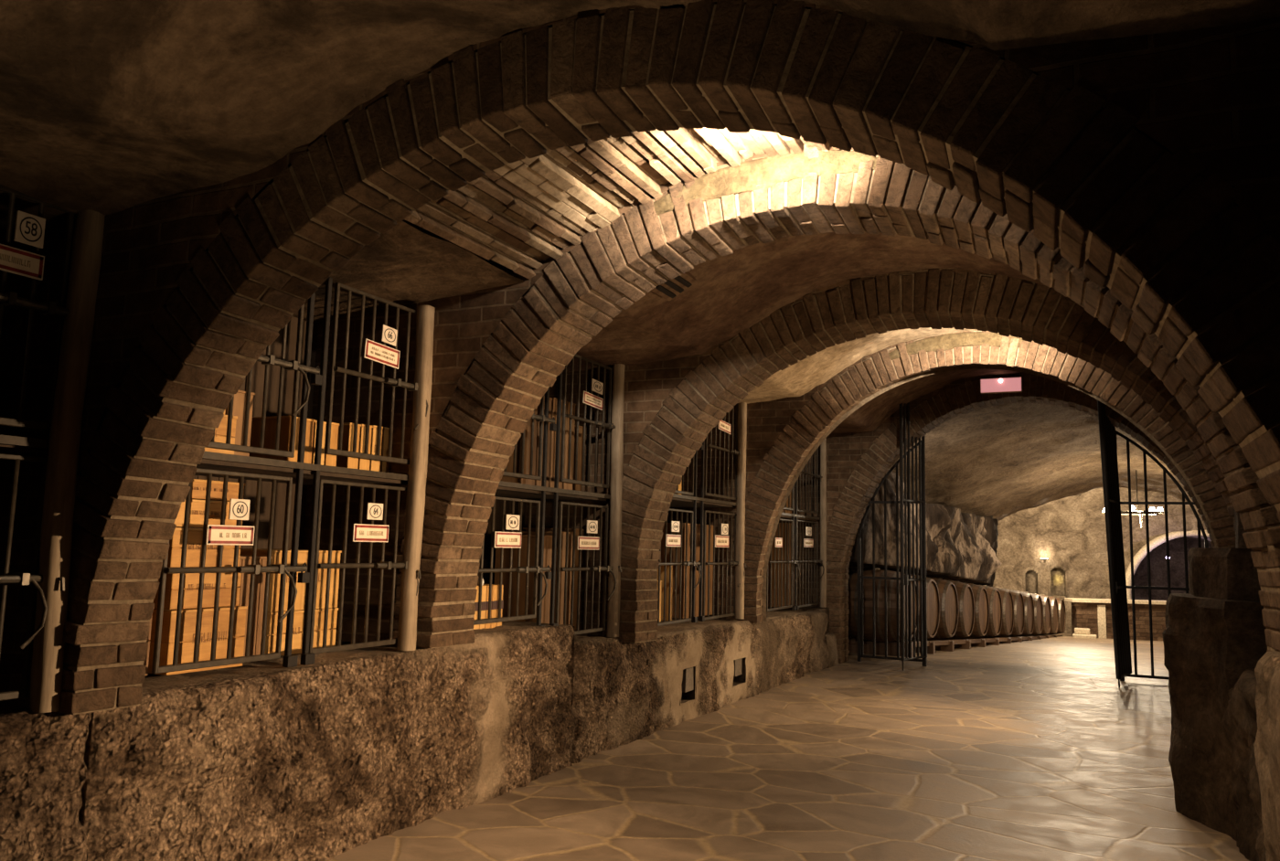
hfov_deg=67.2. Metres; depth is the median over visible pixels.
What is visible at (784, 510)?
crate
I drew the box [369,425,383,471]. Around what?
crate
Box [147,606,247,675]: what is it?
crate
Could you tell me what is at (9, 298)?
door
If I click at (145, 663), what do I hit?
crate
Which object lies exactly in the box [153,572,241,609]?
crate
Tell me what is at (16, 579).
door
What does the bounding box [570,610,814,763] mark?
wall
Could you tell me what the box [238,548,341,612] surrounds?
crate
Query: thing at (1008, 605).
wine barrel
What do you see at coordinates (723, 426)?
name plate
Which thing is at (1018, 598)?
wine barrel
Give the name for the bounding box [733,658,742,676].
flap
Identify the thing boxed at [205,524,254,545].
name plate
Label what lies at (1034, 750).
floor
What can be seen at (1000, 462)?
ceiling
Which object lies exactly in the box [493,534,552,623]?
crate
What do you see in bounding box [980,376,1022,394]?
sign
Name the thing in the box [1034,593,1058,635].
wine barrel
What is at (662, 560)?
crate
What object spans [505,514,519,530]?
number plate
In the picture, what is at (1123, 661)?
gate leaf
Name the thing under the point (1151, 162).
arch
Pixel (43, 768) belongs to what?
wall
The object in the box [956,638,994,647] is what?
cradle
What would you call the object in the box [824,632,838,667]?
wall
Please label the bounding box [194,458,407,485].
wooden shelf
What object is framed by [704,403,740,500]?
door
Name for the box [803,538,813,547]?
name plate
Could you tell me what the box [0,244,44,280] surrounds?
name plate
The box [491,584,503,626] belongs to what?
box
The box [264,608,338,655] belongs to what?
crate
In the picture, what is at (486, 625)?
box
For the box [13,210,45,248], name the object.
number plate
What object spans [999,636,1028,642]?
cradle
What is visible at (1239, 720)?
wall
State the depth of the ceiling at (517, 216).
4.64 m
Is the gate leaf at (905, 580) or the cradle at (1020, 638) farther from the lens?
the cradle at (1020, 638)
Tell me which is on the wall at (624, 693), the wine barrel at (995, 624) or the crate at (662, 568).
the crate at (662, 568)
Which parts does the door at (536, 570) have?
rail, bolt handle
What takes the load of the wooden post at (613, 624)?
on the wall at (624, 693)
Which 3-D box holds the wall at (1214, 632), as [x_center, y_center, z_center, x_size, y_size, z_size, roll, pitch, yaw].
[4.060,1.170,5.496,1.910,2.230,1.154,-2,-7,25]
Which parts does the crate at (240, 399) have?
lid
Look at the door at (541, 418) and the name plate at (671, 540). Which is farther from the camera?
the name plate at (671, 540)
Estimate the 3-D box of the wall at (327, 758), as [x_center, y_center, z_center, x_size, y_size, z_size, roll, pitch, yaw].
[-1.626,1.623,5.247,1.107,0.993,3.571,-2,-7,25]
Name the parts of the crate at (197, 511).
lid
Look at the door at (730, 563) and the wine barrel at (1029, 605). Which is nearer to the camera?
the door at (730, 563)
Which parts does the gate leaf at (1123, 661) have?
rail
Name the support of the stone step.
on the floor
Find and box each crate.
[143,608,154,675]
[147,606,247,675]
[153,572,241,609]
[167,527,240,567]
[174,499,242,528]
[190,479,245,501]
[204,414,237,454]
[224,390,255,456]
[235,555,272,656]
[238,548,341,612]
[249,416,299,461]
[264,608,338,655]
[304,418,315,463]
[311,420,326,465]
[323,421,340,466]
[336,422,361,469]
[357,424,373,470]
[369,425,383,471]
[380,426,389,472]
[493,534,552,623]
[501,407,537,485]
[508,531,570,624]
[522,527,583,630]
[534,395,552,487]
[548,397,562,489]
[561,401,575,490]
[572,425,583,490]
[656,580,661,622]
[657,565,672,621]
[660,522,690,618]
[673,476,682,494]
[694,523,703,617]
[704,524,713,615]
[768,522,794,608]
[782,490,791,513]
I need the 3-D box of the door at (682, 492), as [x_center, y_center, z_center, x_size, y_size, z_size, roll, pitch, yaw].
[0.368,0.046,8.704,0.078,1.042,0.944,-2,-7,25]
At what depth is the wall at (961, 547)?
15.55 m
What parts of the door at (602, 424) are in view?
rail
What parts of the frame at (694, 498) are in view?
shelf rail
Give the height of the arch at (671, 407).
3.090 m
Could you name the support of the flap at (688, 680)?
attached to the wall at (624, 693)
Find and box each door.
[0,184,74,430]
[0,453,48,701]
[151,468,309,673]
[206,304,322,458]
[309,479,419,653]
[324,282,428,464]
[473,496,551,625]
[502,395,556,480]
[554,501,616,635]
[559,354,615,488]
[657,508,701,626]
[674,442,703,495]
[702,510,744,620]
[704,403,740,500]
[766,518,799,611]
[783,487,793,510]
[796,520,824,607]
[797,448,822,513]
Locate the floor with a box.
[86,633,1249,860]
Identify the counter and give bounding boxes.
[1064,597,1166,640]
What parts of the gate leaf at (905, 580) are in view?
rail, rail, rail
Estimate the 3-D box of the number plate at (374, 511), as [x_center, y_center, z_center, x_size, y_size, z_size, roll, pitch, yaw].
[-1.373,0.420,4.995,0.010,0.085,0.115,-2,-7,25]
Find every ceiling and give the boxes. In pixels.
[0,0,1279,241]
[292,127,835,323]
[522,231,1045,373]
[737,327,978,404]
[830,368,1022,434]
[889,402,1193,521]
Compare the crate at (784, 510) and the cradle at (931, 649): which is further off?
the cradle at (931, 649)
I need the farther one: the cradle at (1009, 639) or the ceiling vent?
the cradle at (1009, 639)
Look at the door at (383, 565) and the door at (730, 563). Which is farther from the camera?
the door at (730, 563)
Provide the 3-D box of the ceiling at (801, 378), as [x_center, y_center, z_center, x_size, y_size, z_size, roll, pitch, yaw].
[2.704,-0.784,8.061,6.574,0.710,2.620,-2,-7,25]
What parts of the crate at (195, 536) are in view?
lid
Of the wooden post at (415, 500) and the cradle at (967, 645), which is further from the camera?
the cradle at (967, 645)
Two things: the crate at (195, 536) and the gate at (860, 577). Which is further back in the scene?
the gate at (860, 577)
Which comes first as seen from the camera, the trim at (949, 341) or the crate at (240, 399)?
the crate at (240, 399)
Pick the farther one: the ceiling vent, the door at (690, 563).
the door at (690, 563)
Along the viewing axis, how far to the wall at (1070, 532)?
28.34 m
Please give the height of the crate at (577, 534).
0.788 m
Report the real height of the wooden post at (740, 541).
2.260 m
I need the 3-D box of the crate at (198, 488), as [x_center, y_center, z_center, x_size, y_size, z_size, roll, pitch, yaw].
[-2.098,0.267,4.315,0.506,0.083,0.366,-2,-7,25]
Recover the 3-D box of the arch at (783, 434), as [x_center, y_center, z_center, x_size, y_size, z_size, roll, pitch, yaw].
[3.313,0.307,9.253,6.550,3.270,0.346,-2,-7,25]
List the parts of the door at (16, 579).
bolt handle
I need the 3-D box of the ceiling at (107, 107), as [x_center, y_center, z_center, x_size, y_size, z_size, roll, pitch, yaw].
[-0.909,-1.276,0.433,6.582,0.493,4.900,-2,-7,25]
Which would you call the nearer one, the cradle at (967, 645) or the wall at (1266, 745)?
the wall at (1266, 745)
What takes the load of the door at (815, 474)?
attached to the frame at (794, 515)
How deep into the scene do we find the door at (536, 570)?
6.21 m
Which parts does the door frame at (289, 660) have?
shelf rail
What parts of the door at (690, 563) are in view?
rail, bolt handle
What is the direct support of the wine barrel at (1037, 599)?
on the cradle at (1041, 636)
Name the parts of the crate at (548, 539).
lid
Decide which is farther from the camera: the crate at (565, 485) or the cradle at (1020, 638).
the cradle at (1020, 638)
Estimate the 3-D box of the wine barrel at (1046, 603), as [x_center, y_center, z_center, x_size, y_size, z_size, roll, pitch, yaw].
[9.753,4.607,24.255,0.980,1.067,1.050,-3,-8,32]
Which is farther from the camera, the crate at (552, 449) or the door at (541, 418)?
the crate at (552, 449)
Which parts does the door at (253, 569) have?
rail, bolt handle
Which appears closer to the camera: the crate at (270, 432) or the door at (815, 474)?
the crate at (270, 432)
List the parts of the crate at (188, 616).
lid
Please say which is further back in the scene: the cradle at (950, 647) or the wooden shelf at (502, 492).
the cradle at (950, 647)
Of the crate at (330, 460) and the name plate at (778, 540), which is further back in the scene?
the name plate at (778, 540)
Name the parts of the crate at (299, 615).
lid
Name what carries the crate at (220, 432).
on the wooden shelf at (307, 478)
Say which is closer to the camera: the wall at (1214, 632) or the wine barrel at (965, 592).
the wall at (1214, 632)
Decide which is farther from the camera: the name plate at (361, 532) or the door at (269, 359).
the name plate at (361, 532)
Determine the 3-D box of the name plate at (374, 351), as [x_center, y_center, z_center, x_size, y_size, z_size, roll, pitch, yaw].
[-1.358,-0.403,5.081,0.010,0.113,0.274,-2,-7,25]
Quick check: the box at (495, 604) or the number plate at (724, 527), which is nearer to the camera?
the box at (495, 604)
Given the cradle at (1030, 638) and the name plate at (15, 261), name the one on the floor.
the cradle at (1030, 638)
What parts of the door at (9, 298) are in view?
rail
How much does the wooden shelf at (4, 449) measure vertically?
0.027 m
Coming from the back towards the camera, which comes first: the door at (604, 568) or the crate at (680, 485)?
the crate at (680, 485)
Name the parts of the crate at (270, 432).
lid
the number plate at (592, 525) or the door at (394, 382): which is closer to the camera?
the door at (394, 382)
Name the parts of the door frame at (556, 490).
shelf rail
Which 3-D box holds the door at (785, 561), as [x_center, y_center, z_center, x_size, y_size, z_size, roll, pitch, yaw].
[1.716,1.578,11.403,0.117,1.062,1.094,-2,-7,25]
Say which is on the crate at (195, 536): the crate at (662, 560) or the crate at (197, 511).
the crate at (197, 511)
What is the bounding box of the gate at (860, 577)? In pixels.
[857,430,1208,681]
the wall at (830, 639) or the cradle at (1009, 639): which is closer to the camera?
the wall at (830, 639)
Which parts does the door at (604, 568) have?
rail, bolt handle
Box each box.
[473,586,479,629]
[479,585,486,629]
[483,584,498,628]
[484,585,492,629]
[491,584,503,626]
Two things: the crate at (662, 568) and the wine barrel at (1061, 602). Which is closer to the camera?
the crate at (662, 568)
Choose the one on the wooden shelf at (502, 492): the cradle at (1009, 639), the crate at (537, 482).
the crate at (537, 482)
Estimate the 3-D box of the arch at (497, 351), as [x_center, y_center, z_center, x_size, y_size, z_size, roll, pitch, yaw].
[1.046,-0.281,4.507,6.550,2.830,0.374,-2,-7,25]
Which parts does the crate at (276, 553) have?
lid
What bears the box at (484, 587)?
on the wall at (327, 758)
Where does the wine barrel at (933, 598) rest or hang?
on the cradle at (931, 649)
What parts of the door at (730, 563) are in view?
rail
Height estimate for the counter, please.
1.060 m
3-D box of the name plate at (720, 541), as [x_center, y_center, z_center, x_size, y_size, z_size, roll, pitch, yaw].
[0.816,1.102,9.571,0.010,0.115,0.390,-2,-7,25]
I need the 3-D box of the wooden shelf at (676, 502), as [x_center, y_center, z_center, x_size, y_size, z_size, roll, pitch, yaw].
[0.104,0.656,9.110,0.756,0.027,2.570,-2,-7,25]
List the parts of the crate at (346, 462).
lid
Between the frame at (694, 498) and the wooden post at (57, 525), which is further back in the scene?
the frame at (694, 498)
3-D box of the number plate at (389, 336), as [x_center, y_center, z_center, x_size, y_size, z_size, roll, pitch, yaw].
[-1.335,-0.507,5.136,0.010,0.095,0.119,-2,-7,25]
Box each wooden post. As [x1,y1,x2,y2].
[29,209,105,713]
[396,305,434,650]
[606,363,625,637]
[735,402,746,618]
[820,438,828,607]
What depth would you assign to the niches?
5.51 m
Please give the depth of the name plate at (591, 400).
7.18 m
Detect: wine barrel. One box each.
[847,567,917,641]
[904,573,939,640]
[926,576,958,639]
[938,577,974,639]
[954,580,989,639]
[970,583,1002,638]
[982,585,1013,637]
[994,586,1024,637]
[1006,588,1034,636]
[1017,590,1043,636]
[1033,593,1051,635]
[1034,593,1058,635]
[1049,596,1066,635]
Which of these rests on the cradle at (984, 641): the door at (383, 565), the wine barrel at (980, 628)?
the wine barrel at (980, 628)
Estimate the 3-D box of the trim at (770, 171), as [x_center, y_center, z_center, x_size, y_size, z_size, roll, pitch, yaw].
[0.552,-1.209,4.667,1.207,0.233,0.045,-2,-7,25]
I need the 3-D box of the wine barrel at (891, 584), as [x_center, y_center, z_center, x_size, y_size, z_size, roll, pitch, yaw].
[3.514,2.573,14.255,0.980,1.067,1.050,-3,-8,32]
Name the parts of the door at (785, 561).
rail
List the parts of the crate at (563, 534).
lid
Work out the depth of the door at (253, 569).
4.17 m
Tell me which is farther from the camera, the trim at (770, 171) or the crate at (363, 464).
the crate at (363, 464)
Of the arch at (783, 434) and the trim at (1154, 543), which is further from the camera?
the trim at (1154, 543)
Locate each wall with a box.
[0,702,91,860]
[78,620,575,860]
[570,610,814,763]
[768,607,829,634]
[770,609,829,672]
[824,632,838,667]
[847,469,1002,586]
[848,570,857,639]
[992,487,1213,634]
[1162,508,1267,841]
[1221,667,1266,860]
[1253,651,1279,860]
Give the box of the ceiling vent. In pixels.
[651,271,697,300]
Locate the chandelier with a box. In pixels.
[1101,469,1168,527]
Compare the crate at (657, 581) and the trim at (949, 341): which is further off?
the trim at (949, 341)
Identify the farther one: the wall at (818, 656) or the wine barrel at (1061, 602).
the wine barrel at (1061, 602)
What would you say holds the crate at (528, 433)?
on the wooden shelf at (502, 492)
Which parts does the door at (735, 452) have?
rail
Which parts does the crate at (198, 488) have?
lid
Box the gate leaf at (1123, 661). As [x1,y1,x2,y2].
[1097,400,1132,687]
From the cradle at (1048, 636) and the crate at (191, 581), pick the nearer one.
the crate at (191, 581)
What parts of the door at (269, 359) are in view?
bolt handle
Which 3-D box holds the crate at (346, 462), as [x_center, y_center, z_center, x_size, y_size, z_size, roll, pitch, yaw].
[-1.714,0.103,5.254,0.406,0.272,0.089,-2,-7,25]
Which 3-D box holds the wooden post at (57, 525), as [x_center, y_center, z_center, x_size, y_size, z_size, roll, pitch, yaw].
[-2.073,0.075,3.484,0.108,1.830,0.114,3,-7,-10]
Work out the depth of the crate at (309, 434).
4.88 m
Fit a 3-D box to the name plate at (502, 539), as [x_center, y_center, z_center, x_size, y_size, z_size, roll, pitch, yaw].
[-0.835,0.694,6.111,0.010,0.100,0.300,-2,-7,25]
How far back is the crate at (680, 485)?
9.25 m
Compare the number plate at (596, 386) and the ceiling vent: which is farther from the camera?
the number plate at (596, 386)
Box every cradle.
[848,639,928,657]
[893,640,949,654]
[916,640,966,651]
[937,639,981,649]
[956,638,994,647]
[970,637,1007,645]
[981,637,1018,643]
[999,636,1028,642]
[1006,636,1037,640]
[1026,635,1054,638]
[1036,635,1046,639]
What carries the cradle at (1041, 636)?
on the floor
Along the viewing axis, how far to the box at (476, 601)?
6.01 m
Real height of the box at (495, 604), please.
0.290 m
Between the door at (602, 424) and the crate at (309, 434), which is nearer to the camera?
the crate at (309, 434)
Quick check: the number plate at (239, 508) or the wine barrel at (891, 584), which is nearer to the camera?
the number plate at (239, 508)
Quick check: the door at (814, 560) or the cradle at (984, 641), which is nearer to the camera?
the door at (814, 560)
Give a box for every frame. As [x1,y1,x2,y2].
[0,434,49,448]
[202,277,408,667]
[498,372,610,626]
[672,440,736,622]
[780,480,819,610]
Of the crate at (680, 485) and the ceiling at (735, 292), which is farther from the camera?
the crate at (680, 485)
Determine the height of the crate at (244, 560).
0.485 m
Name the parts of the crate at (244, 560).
lid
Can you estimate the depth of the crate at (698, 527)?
9.65 m
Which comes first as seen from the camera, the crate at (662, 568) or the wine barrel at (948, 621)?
the crate at (662, 568)
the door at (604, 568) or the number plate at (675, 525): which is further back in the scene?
the number plate at (675, 525)
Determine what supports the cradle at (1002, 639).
on the floor
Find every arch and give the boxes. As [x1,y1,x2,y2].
[0,0,1279,714]
[303,144,1279,651]
[525,267,1235,643]
[669,330,1235,623]
[778,373,1215,663]
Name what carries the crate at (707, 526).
on the wall at (624, 693)
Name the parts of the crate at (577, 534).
lid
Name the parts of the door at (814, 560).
rail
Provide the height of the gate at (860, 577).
3.074 m
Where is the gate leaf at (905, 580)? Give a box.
[899,402,927,671]
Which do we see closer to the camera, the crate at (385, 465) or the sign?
the crate at (385, 465)
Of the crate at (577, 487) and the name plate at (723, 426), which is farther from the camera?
the name plate at (723, 426)
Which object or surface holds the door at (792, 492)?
attached to the frame at (794, 515)
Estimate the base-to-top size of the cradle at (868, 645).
0.219 m
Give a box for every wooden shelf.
[0,444,48,453]
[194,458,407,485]
[494,486,608,501]
[670,497,735,507]
[778,515,818,521]
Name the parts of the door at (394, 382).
rail, bolt handle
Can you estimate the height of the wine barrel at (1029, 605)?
1.067 m
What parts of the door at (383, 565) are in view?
rail, bolt handle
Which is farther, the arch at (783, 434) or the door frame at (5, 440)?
the arch at (783, 434)
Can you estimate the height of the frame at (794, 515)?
2.250 m
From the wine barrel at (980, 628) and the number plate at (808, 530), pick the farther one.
the wine barrel at (980, 628)
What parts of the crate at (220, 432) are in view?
lid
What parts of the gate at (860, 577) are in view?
post, rail, arched rail, rail, rail, hinge post, rail, rail, rail, arched rail, post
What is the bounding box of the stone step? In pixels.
[1072,628,1096,639]
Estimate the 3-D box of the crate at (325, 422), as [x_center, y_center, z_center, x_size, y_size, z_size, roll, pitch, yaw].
[-1.821,0.083,5.028,0.406,0.253,0.086,-2,-7,25]
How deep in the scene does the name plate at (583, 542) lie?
7.06 m
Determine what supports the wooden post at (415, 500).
on the wall at (327, 758)
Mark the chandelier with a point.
(1152, 511)
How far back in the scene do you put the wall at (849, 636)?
17.00 m
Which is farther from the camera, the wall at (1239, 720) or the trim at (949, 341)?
the trim at (949, 341)
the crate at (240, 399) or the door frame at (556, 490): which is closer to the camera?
the crate at (240, 399)
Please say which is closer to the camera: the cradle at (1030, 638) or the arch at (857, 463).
the arch at (857, 463)
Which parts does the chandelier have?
chain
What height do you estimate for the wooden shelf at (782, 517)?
0.027 m
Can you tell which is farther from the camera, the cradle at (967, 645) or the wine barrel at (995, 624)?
the wine barrel at (995, 624)
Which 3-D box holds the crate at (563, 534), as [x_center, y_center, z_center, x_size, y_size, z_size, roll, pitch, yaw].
[-0.770,1.143,7.260,0.436,0.758,0.186,-2,-7,25]
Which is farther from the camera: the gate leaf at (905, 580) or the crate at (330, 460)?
the gate leaf at (905, 580)
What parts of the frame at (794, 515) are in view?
shelf rail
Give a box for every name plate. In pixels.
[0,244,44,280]
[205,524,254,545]
[352,523,389,542]
[363,338,400,369]
[493,531,521,548]
[576,536,599,549]
[582,390,603,410]
[665,534,681,546]
[714,535,729,547]
[717,419,731,434]
[775,537,782,547]
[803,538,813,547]
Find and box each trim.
[653,149,877,215]
[888,331,1030,360]
[1125,530,1208,599]
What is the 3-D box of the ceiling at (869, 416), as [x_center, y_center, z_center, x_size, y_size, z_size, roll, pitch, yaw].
[4.060,-0.526,10.878,6.576,0.825,3.050,-2,-7,25]
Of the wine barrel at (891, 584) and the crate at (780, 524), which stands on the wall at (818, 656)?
the crate at (780, 524)
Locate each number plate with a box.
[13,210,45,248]
[228,498,250,520]
[366,502,383,520]
[381,324,397,346]
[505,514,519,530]
[586,520,597,533]
[591,378,603,394]
[671,521,679,532]
[721,523,728,534]
[805,526,811,535]
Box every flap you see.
[681,667,693,693]
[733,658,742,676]

